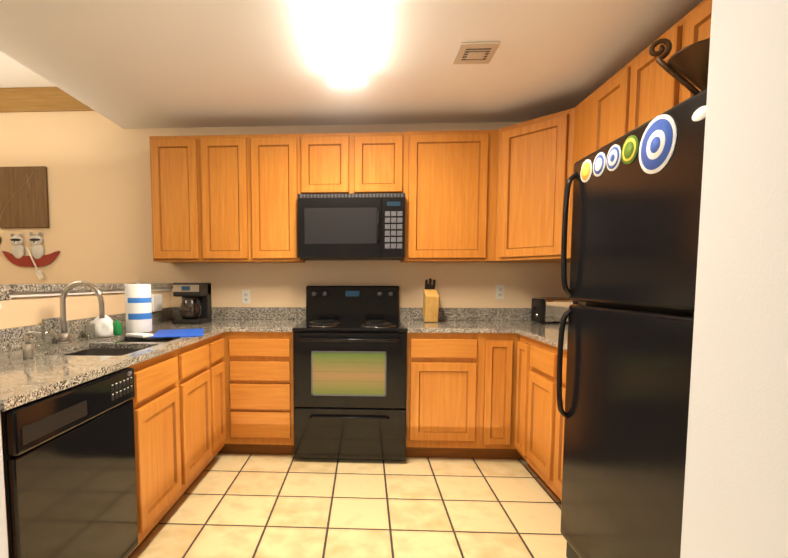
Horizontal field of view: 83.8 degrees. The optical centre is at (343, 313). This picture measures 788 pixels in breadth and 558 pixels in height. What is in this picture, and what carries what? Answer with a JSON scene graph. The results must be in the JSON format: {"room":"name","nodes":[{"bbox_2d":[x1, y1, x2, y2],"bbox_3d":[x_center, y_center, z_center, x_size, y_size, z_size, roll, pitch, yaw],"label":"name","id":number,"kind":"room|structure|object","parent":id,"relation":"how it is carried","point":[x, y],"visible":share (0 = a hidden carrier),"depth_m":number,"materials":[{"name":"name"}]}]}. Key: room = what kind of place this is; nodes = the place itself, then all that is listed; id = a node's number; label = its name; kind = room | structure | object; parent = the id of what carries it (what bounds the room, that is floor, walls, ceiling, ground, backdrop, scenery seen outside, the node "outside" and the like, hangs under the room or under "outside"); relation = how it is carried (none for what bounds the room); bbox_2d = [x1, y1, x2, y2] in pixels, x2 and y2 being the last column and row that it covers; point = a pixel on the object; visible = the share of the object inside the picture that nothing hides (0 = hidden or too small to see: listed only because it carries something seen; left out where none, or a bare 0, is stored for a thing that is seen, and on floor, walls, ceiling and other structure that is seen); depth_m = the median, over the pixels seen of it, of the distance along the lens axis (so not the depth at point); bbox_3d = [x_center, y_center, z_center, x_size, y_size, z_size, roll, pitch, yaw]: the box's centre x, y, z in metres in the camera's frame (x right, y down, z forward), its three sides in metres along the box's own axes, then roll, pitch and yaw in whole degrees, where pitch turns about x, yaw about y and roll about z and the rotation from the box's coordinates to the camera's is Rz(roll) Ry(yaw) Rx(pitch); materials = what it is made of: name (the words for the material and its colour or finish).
{"room":"kitchen","nodes":[
{"label":"kitchen","id":0,"kind":"room"},
{"bbox_2d":[0,420,7,557],"bbox_3d":[-1.221,0.567,1.112,0.653,1.150,0.118,0,4,3],"label":"wall","id":1,"kind":"structure","parent":0,"point":[3,542],"depth_m":1.14,"materials":[{"name":"grey paint"}]},
{"bbox_2d":[0,51,55,87],"bbox_3d":[-3.002,-1.622,0.954,2.200,0.050,5.202,0,4,3],"label":"ceiling","id":2,"kind":"structure","parent":0,"point":[13,73],"depth_m":3.25,"materials":[{"name":"white paint"}]},
{"bbox_2d":[0,290,170,328],"bbox_3d":[-1.546,0.478,2.353,0.118,1.150,2.572,0,4,3],"label":"wall","id":3,"kind":"structure","parent":0,"point":[20,311],"depth_m":2.25,"materials":[{"name":"beige paint"}]},
{"bbox_2d":[0,313,125,352],"bbox_3d":[-1.480,0.096,2.062,0.035,0.125,1.814,0,4,3],"label":"backsplash","id":4,"kind":"structure","parent":3,"relation":"attached to","point":[12,338],"depth_m":2.14,"materials":[{"name":"stone"}]},
{"bbox_2d":[0,288,171,308],"bbox_3d":[-1.223,-0.105,2.289,0.796,0.022,2.580,0,4,3],"label":"trim","id":5,"kind":"structure","parent":3,"relation":"on","point":[33,294],"depth_m":2.28,"materials":[{"name":"white"}]},
{"bbox_2d":[0,283,172,300],"bbox_3d":[-1.301,-0.134,2.281,0.971,0.038,2.600,0,4,3],"label":"granite ledge","id":6,"kind":"object","parent":5,"relation":"on","point":[6,290],"visible":0.65,"depth_m":2.19,"materials":[{"name":"grey stone"}]},
{"bbox_2d":[151,294,161,311],"bbox_3d":[-1.415,-0.077,3.274,0.045,0.125,0.140,0,4,3],"label":"electrical outlet box","id":7,"kind":"object","parent":3,"relation":"attached to","point":[156,301],"visible":0.79,"depth_m":3.25,"materials":[{"name":"white plastic"}]},
{"bbox_2d":[0,111,569,319],"bbox_3d":[-1.073,-0.438,3.629,6.100,2.795,0.148,0,4,3],"label":"wall","id":8,"kind":"structure","parent":0,"point":[97,165],"depth_m":3.55,"materials":[{"name":"beige paint"}]},
{"bbox_2d":[0,166,49,227],"bbox_3d":[-2.633,-0.949,3.578,0.415,0.492,0.028,0,4,3],"label":"plaque","id":9,"kind":"object","parent":8,"relation":"attached to","point":[24,197],"visible":0.98,"depth_m":3.57,"materials":[{"name":"brown wood"}]},
{"bbox_2d":[2,232,59,279],"bbox_3d":[-2.591,-0.471,3.602,0.490,0.393,0.046,0,4,3],"label":"canoe","id":10,"kind":"object","parent":8,"relation":"attached to","point":[35,259],"visible":1,"depth_m":3.60,"materials":[{"name":"red wood"}]},
{"bbox_2d":[0,87,93,112],"bbox_3d":[-2.877,-1.705,3.500,2.200,0.150,0.100,0,4,3],"label":"crown molding","id":11,"kind":"structure","parent":8,"relation":"attached to","point":[34,99],"depth_m":3.48,"materials":[{"name":"brown wood"}]},
{"bbox_2d":[149,134,304,262],"bbox_3d":[-0.868,-0.851,3.349,1.104,0.914,0.327,0,4,3],"label":"upper cabinet","id":12,"kind":"object","parent":8,"relation":"attached to","point":[224,198],"visible":0.96,"depth_m":3.19,"materials":[{"name":"brown wood"}]},
{"bbox_2d":[152,307,305,322],"bbox_3d":[-0.881,0.023,3.258,1.115,0.100,0.635,0,4,3],"label":"backsplash","id":13,"kind":"structure","parent":8,"relation":"attached to","point":[262,313],"depth_m":3.54,"materials":[{"name":"stone"}]},
{"bbox_2d":[242,290,250,303],"bbox_3d":[-0.794,-0.135,3.556,0.070,0.114,0.009,0,4,3],"label":"electrical outlet","id":14,"kind":"object","parent":8,"relation":"attached to","point":[246,296],"visible":1,"depth_m":3.55,"materials":[{"name":"beige plastic"}]},
{"bbox_2d":[299,132,404,193],"bbox_3d":[0.064,-1.083,3.286,0.762,0.441,0.327,0,4,3],"label":"upper cabinet","id":15,"kind":"object","parent":8,"relation":"attached to","point":[338,163],"visible":0.96,"depth_m":3.13,"materials":[{"name":"brown wood"}]},
{"bbox_2d":[298,193,404,259],"bbox_3d":[0.061,-0.631,3.260,0.758,0.448,0.444,0,4,3],"label":"microwave","id":16,"kind":"object","parent":15,"relation":"attached to","point":[359,226],"visible":1,"depth_m":3.08,"materials":[{"name":"black metal"}]},
{"bbox_2d":[400,130,498,262],"bbox_3d":[0.773,-0.847,3.268,0.657,0.918,0.327,0,4,3],"label":"upper cabinet","id":17,"kind":"object","parent":8,"relation":"attached to","point":[450,188],"visible":1,"depth_m":3.12,"materials":[{"name":"brown wood"}]},
{"bbox_2d":[400,308,531,320],"bbox_3d":[1.121,0.030,3.160,1.369,0.100,0.635,0,4,3],"label":"backsplash","id":18,"kind":"structure","parent":8,"relation":"attached to","point":[503,314],"depth_m":3.46,"materials":[{"name":"stone"}]},
{"bbox_2d":[495,285,504,298],"bbox_3d":[1.238,-0.168,3.454,0.070,0.114,0.009,0,4,3],"label":"electrical outlet","id":19,"kind":"object","parent":8,"relation":"attached to","point":[499,291],"visible":1,"depth_m":3.45,"materials":[{"name":"beige plastic"}]},
{"bbox_2d":[484,108,574,262],"bbox_3d":[1.449,-0.837,3.069,0.710,0.926,0.660,0,4,3],"label":"upper cabinet","id":20,"kind":"object","parent":8,"relation":"attached to","point":[535,161],"visible":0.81,"depth_m":2.91,"materials":[{"name":"brown wood"}]},
{"bbox_2d":[130,453,566,557],"bbox_3d":[-0.751,1.183,1.119,7.000,0.080,5.350,0,4,3],"label":"floor","id":21,"kind":"structure","parent":0,"point":[255,506],"depth_m":2.32,"materials":[{"name":"tile"}]},
{"bbox_2d":[1,367,137,557],"bbox_3d":[-1.150,0.674,1.509,0.582,0.879,0.616,0,4,3],"label":"dishwasher","id":22,"kind":"object","parent":21,"relation":"on","point":[69,470],"visible":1,"depth_m":1.41,"materials":[{"name":"black metal"}]},
{"bbox_2d":[0,363,147,557],"bbox_3d":[-1.198,0.672,1.511,0.656,0.884,0.663,0,4,3],"label":"base cabinet","id":23,"kind":"object","parent":21,"relation":"on","point":[138,401],"depth_m":1.84,"materials":[{"name":"brown wood"}]},
{"bbox_2d":[65,333,225,535],"bbox_3d":[-1.154,0.608,2.406,0.656,0.884,1.169,0,4,3],"label":"base cabinet","id":24,"kind":"object","parent":21,"relation":"on","point":[179,417],"depth_m":2.26,"materials":[{"name":"brown wood"}]},
{"bbox_2d":[0,327,225,410],"bbox_3d":[-1.168,0.175,2.053,0.660,0.030,1.815,0,4,3],"label":"countertop","id":25,"kind":"structure","parent":24,"relation":"on","point":[47,372],"depth_m":1.66,"materials":[{"name":"stone"}]},
{"bbox_2d":[22,331,42,359],"bbox_3d":[-1.236,0.127,1.734,0.078,0.112,0.034,0,4,3],"label":"soap dispenser","id":26,"kind":"object","parent":25,"relation":"on","point":[27,347],"visible":1,"depth_m":1.73,"materials":[{"name":"silver metal"}]},
{"bbox_2d":[34,327,50,350],"bbox_3d":[-1.352,0.116,1.960,0.066,0.100,0.066,0,4,3],"label":"glass","id":27,"kind":"object","parent":25,"relation":"on","point":[37,339],"visible":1,"depth_m":1.96,"materials":[{"name":"clear glass"}]},
{"bbox_2d":[50,281,104,343],"bbox_3d":[-1.317,-0.004,2.156,0.244,0.312,0.112,0,4,3],"label":"faucet","id":28,"kind":"object","parent":25,"relation":"on","point":[63,337],"visible":1,"depth_m":2.17,"materials":[{"name":"silver metal"}]},
{"bbox_2d":[83,324,95,340],"bbox_3d":[-1.340,0.099,2.299,0.060,0.085,0.060,0,4,3],"label":"glass","id":29,"kind":"object","parent":25,"relation":"on","point":[84,330],"visible":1,"depth_m":2.30,"materials":[{"name":"clear glass"}]},
{"bbox_2d":[86,315,113,337],"bbox_3d":[-1.347,0.069,2.418,0.158,0.128,0.127,0,4,3],"label":"bag","id":30,"kind":"object","parent":25,"relation":"on","point":[104,328],"visible":0.79,"depth_m":2.39,"materials":[{"name":"white plastic"}]},
{"bbox_2d":[113,319,121,334],"bbox_3d":[-1.309,0.081,2.517,0.060,0.090,0.038,0,4,3],"label":"dish soap bottle","id":31,"kind":"object","parent":25,"relation":"on","point":[117,327],"visible":0.9,"depth_m":2.50,"materials":[{"name":"green plastic"}]},
{"bbox_2d":[67,339,171,355],"bbox_3d":[-1.093,0.277,2.189,0.399,0.190,0.746,0,4,3],"label":"sink","id":32,"kind":"object","parent":25,"relation":"in","point":[105,352],"visible":0.04,"depth_m":2.19,"materials":[{"name":"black metal"}]},
{"bbox_2d":[125,279,152,334],"bbox_3d":[-1.203,-0.037,2.558,0.150,0.320,0.150,0,4,3],"label":"paper towel roll","id":33,"kind":"object","parent":25,"relation":"on","point":[138,308],"visible":0.81,"depth_m":2.50,"materials":[{"name":"white paper"}]},
{"bbox_2d":[126,332,153,337],"bbox_3d":[-1.138,0.123,2.432,0.150,0.018,0.070,2,5,28],"label":"sponge","id":34,"kind":"object","parent":25,"relation":"on","point":[141,335],"visible":0.96,"depth_m":2.40,"materials":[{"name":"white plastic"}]},
{"bbox_2d":[151,328,203,337],"bbox_3d":[-0.975,0.118,2.594,0.270,0.006,0.380,-1,4,-17],"label":"mat","id":35,"kind":"object","parent":25,"relation":"on","point":[178,333],"visible":1,"depth_m":2.54,"materials":[{"name":"blue fabric"}]},
{"bbox_2d":[218,332,293,454],"bbox_3d":[-0.881,0.543,3.297,1.115,0.884,0.630,0,4,3],"label":"base cabinet","id":36,"kind":"object","parent":21,"relation":"on","point":[259,396],"visible":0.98,"depth_m":2.97,"materials":[{"name":"brown wood"}]},
{"bbox_2d":[152,319,303,331],"bbox_3d":[-0.881,0.088,3.262,1.115,0.030,0.635,0,4,3],"label":"countertop","id":37,"kind":"structure","parent":36,"relation":"on","point":[238,325],"depth_m":3.14,"materials":[{"name":"stone"}]},
{"bbox_2d":[173,283,211,323],"bbox_3d":[-1.119,-0.076,3.241,0.208,0.300,0.258,0,4,3],"label":"coffee maker","id":38,"kind":"object","parent":37,"relation":"on","point":[196,306],"visible":1,"depth_m":3.15,"materials":[{"name":"black plastic"}]},
{"bbox_2d":[292,286,407,460],"bbox_3d":[0.054,0.398,3.188,0.758,1.190,0.736,0,4,3],"label":"range","id":39,"kind":"object","parent":21,"relation":"on","point":[350,367],"visible":1,"depth_m":2.90,"materials":[{"name":"black enamelled steel"},{"name":"glass"}]},
{"bbox_2d":[406,333,485,458],"bbox_3d":[0.680,0.549,3.220,0.488,0.884,0.632,0,4,3],"label":"base cabinet","id":40,"kind":"object","parent":21,"relation":"on","point":[461,396],"depth_m":2.91,"materials":[{"name":"brown wood"}]},
{"bbox_2d":[482,333,517,458],"bbox_3d":[1.027,0.550,3.203,0.207,0.884,0.632,0,4,3],"label":"base cabinet","id":41,"kind":"object","parent":21,"relation":"on","point":[501,348],"depth_m":2.89,"materials":[{"name":"brown wood"}]},
{"bbox_2d":[514,334,523,458],"bbox_3d":[1.467,0.552,3.182,0.674,0.884,0.632,0,4,3],"label":"base cabinet","id":42,"kind":"object","parent":21,"relation":"on","point":[516,455],"depth_m":2.91,"materials":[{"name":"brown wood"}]},
{"bbox_2d":[400,320,567,332],"bbox_3d":[1.121,0.095,3.164,1.369,0.030,0.635,0,4,3],"label":"countertop","id":43,"kind":"structure","parent":42,"relation":"on","point":[451,326],"depth_m":3.00,"materials":[{"name":"stone"}]},
{"bbox_2d":[422,278,439,321],"bbox_3d":[0.663,-0.100,3.321,0.100,0.330,0.213,0,4,3],"label":"knife block","id":44,"kind":"object","parent":43,"relation":"on","point":[430,309],"visible":1,"depth_m":3.27,"materials":[{"name":"brown wood"}]},
{"bbox_2d":[531,298,577,322],"bbox_3d":[1.572,-0.025,3.282,0.296,0.182,0.176,0,4,3],"label":"toaster","id":45,"kind":"object","parent":43,"relation":"on","point":[543,310],"visible":0.81,"depth_m":3.20,"materials":[{"name":"silver metal"}]},
{"bbox_2d":[515,335,566,501],"bbox_3d":[1.436,0.609,2.383,0.660,0.884,0.961,0,4,3],"label":"base cabinet","id":46,"kind":"object","parent":21,"relation":"on","point":[539,431],"visible":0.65,"depth_m":2.48,"materials":[{"name":"brown wood"}]},
{"bbox_2d":[516,329,567,349],"bbox_3d":[1.434,0.153,2.351,0.663,0.030,0.963,0,4,3],"label":"countertop","id":47,"kind":"structure","parent":46,"relation":"on","point":[548,336],"depth_m":2.54,"materials":[{"name":"stone"}]},
{"bbox_2d":[557,88,706,557],"bbox_3d":[1.295,0.254,1.488,0.797,1.720,0.780,0,4,3],"label":"refrigerator","id":48,"kind":"object","parent":21,"relation":"on","point":[634,252],"visible":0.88,"depth_m":1.43,"materials":[{"name":"black metal"}]},
{"bbox_2d":[581,114,676,181],"bbox_3d":[0.941,-0.516,1.490,0.007,0.166,0.544,0,4,3],"label":"fridge magnets","id":49,"kind":"object","parent":48,"relation":"attached to","point":[657,143],"visible":1,"depth_m":1.34,"materials":[{"name":"white"}]},
{"bbox_2d":[649,38,709,94],"bbox_3d":[1.038,-0.702,1.232,0.242,0.224,0.204,0,4,3],"label":"bowl","id":50,"kind":"object","parent":48,"relation":"on","point":[685,65],"visible":0.4,"depth_m":1.24,"materials":[{"name":"brown metal"}]},
{"bbox_2d":[0,0,703,128],"bbox_3d":[0.419,-1.463,0.797,4.650,0.345,5.202,0,4,3],"label":"ceiling","id":51,"kind":"structure","parent":0,"point":[131,64],"depth_m":2.39,"materials":[{"name":"white paint"}]},
{"bbox_2d":[314,0,367,86],"bbox_3d":[-0.007,-1.330,1.951,0.230,0.084,1.244,0,4,3],"label":"ceiling light","id":52,"kind":"object","parent":51,"relation":"attached to","point":[343,26],"visible":1,"depth_m":2.07,"materials":[{"name":"white plastic"}]},
{"bbox_2d":[453,41,500,63],"bbox_3d":[0.710,-1.391,2.343,0.200,0.018,0.210,0,4,3],"label":"ceiling vent","id":53,"kind":"object","parent":51,"relation":"in","point":[475,52],"visible":0.98,"depth_m":2.32,"materials":[{"name":"beige metal"}]},
{"bbox_2d":[680,0,787,557],"bbox_3d":[1.733,0.022,-0.377,1.900,2.450,2.780,0,4,3],"label":"wall","id":54,"kind":"structure","parent":0,"point":[735,503],"depth_m":0.93,"materials":[{"name":"grey paint"}]},
{"bbox_2d":[681,0,711,101],"bbox_3d":[1.533,-0.929,1.372,0.377,0.498,0.817,0,4,3],"label":"upper cabinet","id":55,"kind":"object","parent":54,"relation":"attached to","point":[697,23],"visible":0.15,"depth_m":1.69,"materials":[{"name":"brown wood"}]},
{"bbox_3d":[1.837,-0.164,2.216,0.148,2.450,2.422,0,4,3],"label":"wall","id":56,"kind":"structure","parent":0,"visible":0},
{"bbox_2d":[569,16,684,257],"bbox_3d":[1.576,-0.779,2.263,0.377,0.926,0.937,0,4,3],"label":"upper cabinet","id":57,"kind":"object","parent":56,"relation":"attached to","point":[642,87],"visible":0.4,"depth_m":2.14,"materials":[{"name":"brown wood"}]}
]}

